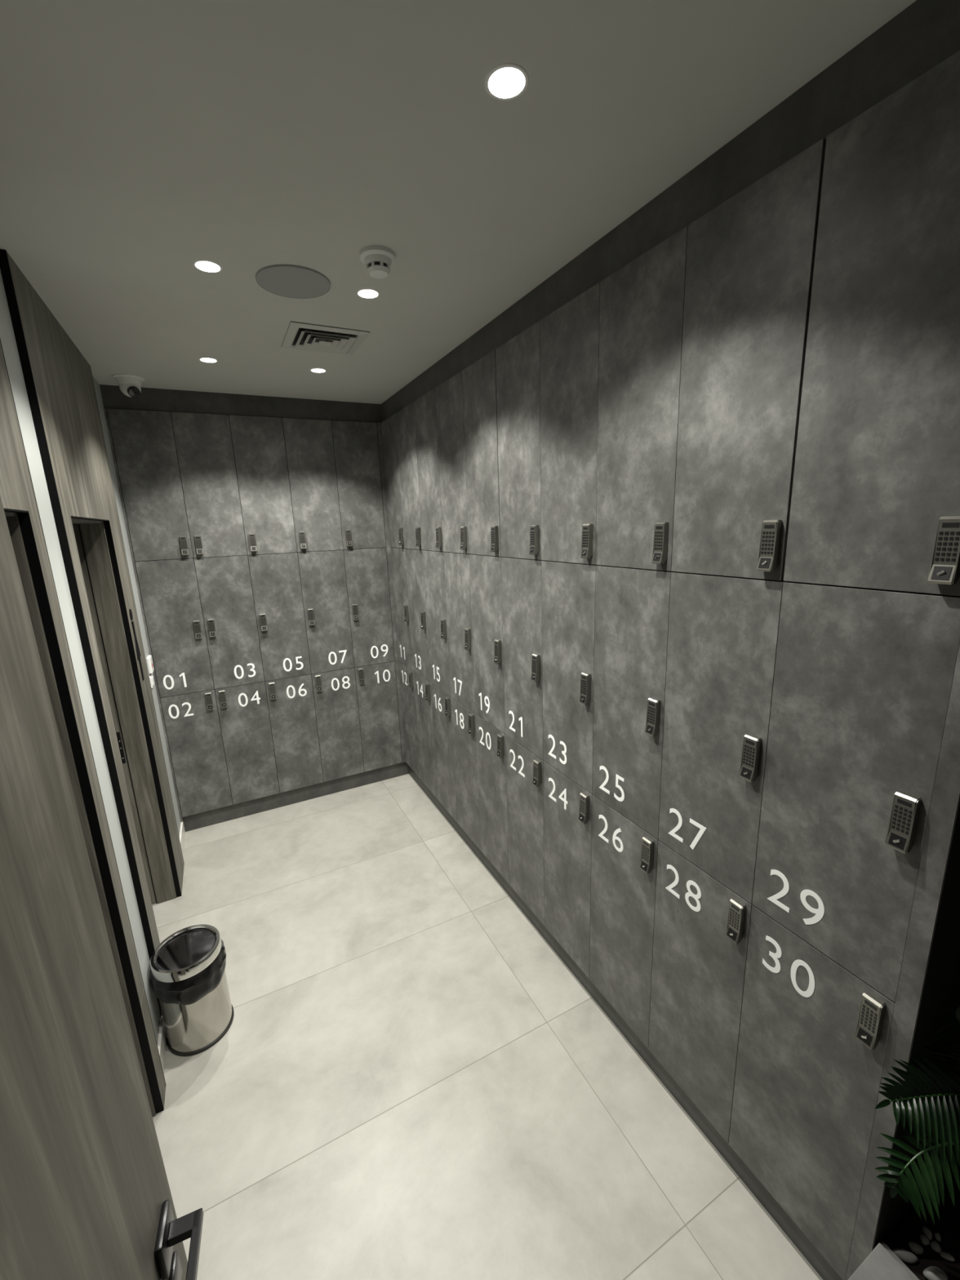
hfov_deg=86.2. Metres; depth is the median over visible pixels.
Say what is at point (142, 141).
ceiling
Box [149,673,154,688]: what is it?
wall switch
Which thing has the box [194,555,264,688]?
locker
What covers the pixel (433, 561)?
locker
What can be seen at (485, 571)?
locker
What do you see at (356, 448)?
locker
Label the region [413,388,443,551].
locker
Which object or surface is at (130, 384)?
security camera
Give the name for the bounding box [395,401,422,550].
locker
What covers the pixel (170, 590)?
locker
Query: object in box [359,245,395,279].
smoke detector
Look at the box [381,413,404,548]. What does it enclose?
locker
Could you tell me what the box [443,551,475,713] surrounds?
locker
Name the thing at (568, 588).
locker
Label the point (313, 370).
recessed light
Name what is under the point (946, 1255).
pebble
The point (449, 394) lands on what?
locker
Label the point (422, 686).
locker
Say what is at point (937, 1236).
pebble
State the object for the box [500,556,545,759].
locker
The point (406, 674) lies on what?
locker
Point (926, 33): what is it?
trim
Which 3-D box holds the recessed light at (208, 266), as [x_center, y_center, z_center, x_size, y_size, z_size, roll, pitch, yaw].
[-0.789,-1.081,1.485,0.078,0.003,0.078,-9,14,-26]
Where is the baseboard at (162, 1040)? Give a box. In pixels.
[157,821,185,1074]
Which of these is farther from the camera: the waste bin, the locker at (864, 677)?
the waste bin
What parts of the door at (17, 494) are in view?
head panel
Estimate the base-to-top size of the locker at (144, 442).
0.778 m
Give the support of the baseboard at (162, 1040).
attached to the wall
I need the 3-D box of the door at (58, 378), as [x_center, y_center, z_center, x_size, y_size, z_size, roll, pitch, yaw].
[-1.543,0.125,2.088,0.177,2.570,1.091,-9,14,-26]
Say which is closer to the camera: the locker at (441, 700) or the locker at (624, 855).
the locker at (624, 855)
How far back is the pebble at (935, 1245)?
1.09 m
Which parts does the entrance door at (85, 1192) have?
door handle, lever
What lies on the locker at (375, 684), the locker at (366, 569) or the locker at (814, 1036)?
the locker at (366, 569)
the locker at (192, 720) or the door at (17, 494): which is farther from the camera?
the locker at (192, 720)
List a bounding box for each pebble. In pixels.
[891,1248,917,1263]
[907,1241,923,1254]
[920,1234,929,1245]
[922,1226,932,1240]
[922,1266,947,1279]
[930,1240,941,1253]
[933,1231,941,1241]
[939,1251,955,1262]
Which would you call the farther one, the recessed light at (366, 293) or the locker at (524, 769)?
the locker at (524, 769)
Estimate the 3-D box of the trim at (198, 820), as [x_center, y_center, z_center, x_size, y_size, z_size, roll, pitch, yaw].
[-0.482,1.326,2.184,1.493,0.112,3.095,-9,14,-26]
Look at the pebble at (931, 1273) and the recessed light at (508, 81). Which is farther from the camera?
the pebble at (931, 1273)
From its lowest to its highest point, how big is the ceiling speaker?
0.006 m
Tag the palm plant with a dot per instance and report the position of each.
(945, 1042)
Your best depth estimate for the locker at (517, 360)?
1.88 m
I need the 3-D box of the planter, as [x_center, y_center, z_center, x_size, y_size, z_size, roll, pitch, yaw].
[0.783,1.494,0.799,0.440,0.315,0.517,-9,14,-26]
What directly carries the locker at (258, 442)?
on the locker at (275, 579)
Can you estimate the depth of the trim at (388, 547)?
3.30 m
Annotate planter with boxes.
[848,1240,919,1279]
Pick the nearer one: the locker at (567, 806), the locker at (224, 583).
the locker at (567, 806)
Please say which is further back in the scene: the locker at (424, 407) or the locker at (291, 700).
the locker at (291, 700)
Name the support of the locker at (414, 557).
on the locker at (422, 686)
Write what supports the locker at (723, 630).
on the locker at (701, 926)
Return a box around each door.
[0,248,184,1011]
[0,338,166,1116]
[0,495,204,1279]
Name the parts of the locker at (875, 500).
turn knob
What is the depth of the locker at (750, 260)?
1.08 m
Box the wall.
[0,269,181,1044]
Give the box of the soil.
[886,1174,959,1279]
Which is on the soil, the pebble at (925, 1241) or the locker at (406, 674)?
the pebble at (925, 1241)
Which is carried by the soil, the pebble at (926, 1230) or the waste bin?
the pebble at (926, 1230)
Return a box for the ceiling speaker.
[255,264,330,298]
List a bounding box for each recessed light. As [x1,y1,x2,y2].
[192,259,222,272]
[198,357,217,363]
[310,368,326,373]
[355,288,380,298]
[484,62,528,100]
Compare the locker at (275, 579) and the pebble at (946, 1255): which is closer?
the pebble at (946, 1255)
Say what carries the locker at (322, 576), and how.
on the locker at (335, 691)
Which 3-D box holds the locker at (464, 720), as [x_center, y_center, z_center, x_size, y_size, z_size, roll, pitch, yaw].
[0.125,0.687,2.870,0.503,0.773,0.299,-9,14,-26]
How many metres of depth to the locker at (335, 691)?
3.49 m
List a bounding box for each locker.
[106,408,193,561]
[135,557,214,697]
[160,688,232,817]
[170,411,247,558]
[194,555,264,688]
[214,681,279,804]
[228,414,297,555]
[247,552,311,680]
[264,674,323,792]
[281,417,342,551]
[297,550,354,674]
[311,667,364,782]
[331,420,386,549]
[341,547,394,666]
[354,661,402,772]
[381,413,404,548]
[390,547,413,670]
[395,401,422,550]
[399,661,420,778]
[404,548,430,682]
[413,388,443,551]
[413,671,437,799]
[422,550,450,696]
[430,683,457,822]
[435,370,468,553]
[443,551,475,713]
[450,697,480,850]
[462,349,500,556]
[469,554,505,733]
[475,714,509,884]
[495,320,541,559]
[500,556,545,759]
[505,734,544,925]
[539,282,599,564]
[541,560,600,793]
[542,760,592,978]
[589,795,658,1048]
[592,564,676,839]
[595,226,687,571]
[648,840,752,1143]
[657,571,789,903]
[671,137,826,580]
[728,905,894,1279]
[751,581,959,1002]
[783,50,959,595]
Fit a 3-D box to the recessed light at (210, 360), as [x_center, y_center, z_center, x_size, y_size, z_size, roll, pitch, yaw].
[-1.216,-1.252,2.296,0.078,0.003,0.078,-9,14,-26]
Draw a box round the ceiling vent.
[281,321,370,355]
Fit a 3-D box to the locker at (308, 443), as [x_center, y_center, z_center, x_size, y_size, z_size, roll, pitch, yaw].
[-1.122,-0.982,3.344,0.281,0.778,0.503,-9,14,-26]
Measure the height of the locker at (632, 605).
0.784 m
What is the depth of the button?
2.80 m
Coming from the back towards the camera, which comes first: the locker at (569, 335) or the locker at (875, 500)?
the locker at (569, 335)
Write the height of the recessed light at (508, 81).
0.003 m
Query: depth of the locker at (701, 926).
1.44 m
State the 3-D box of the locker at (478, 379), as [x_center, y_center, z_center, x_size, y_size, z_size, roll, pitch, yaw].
[0.206,-0.780,2.258,0.503,0.778,0.298,-9,14,-26]
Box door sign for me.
[128,608,144,680]
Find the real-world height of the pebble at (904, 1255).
0.020 m
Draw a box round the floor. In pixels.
[151,773,822,1279]
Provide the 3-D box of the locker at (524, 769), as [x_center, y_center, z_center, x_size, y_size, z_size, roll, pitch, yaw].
[0.398,0.797,2.347,0.503,0.773,0.299,-9,14,-26]
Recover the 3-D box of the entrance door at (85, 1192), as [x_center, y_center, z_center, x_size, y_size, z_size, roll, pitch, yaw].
[-0.282,0.837,0.294,0.134,1.886,0.861,-7,14,-20]
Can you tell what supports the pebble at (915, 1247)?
on the soil
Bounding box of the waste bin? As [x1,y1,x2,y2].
[150,924,234,1056]
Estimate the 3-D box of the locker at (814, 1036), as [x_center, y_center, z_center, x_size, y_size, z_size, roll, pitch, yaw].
[0.946,1.018,1.302,0.503,0.773,0.299,-9,14,-26]
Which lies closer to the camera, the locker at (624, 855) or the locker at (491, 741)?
the locker at (624, 855)
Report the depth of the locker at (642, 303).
1.35 m
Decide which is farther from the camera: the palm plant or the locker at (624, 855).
the locker at (624, 855)
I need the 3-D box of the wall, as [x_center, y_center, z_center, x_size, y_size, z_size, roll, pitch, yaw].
[-1.245,0.247,1.508,0.146,2.570,4.080,-9,14,-26]
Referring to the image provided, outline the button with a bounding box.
[146,654,154,673]
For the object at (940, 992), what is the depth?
0.98 m
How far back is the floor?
1.68 m
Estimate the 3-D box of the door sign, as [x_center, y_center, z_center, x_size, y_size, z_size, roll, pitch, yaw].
[-1.620,0.024,2.419,0.004,0.344,0.090,-9,14,-26]
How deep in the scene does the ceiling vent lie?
2.07 m
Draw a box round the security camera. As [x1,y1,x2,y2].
[111,373,145,397]
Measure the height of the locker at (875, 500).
0.778 m
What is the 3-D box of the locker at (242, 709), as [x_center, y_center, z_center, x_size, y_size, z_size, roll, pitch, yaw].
[-1.570,0.616,3.447,0.281,0.773,0.503,-9,14,-26]
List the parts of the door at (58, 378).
head panel, strike plate, reveal trim, jamb panel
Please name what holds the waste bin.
on the floor
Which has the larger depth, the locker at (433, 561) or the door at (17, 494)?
the locker at (433, 561)
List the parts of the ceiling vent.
plate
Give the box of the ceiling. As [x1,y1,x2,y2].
[0,0,916,404]
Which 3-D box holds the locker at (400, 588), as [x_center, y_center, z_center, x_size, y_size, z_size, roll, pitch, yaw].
[-0.314,-0.238,3.478,0.503,0.784,0.299,-9,14,-26]
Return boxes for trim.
[99,0,959,422]
[103,408,406,822]
[182,762,842,1279]
[845,642,959,1279]
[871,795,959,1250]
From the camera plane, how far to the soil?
1.11 m
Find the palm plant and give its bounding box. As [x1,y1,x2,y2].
[875,1005,959,1224]
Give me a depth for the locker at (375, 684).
3.62 m
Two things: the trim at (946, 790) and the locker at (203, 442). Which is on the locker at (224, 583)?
the locker at (203, 442)

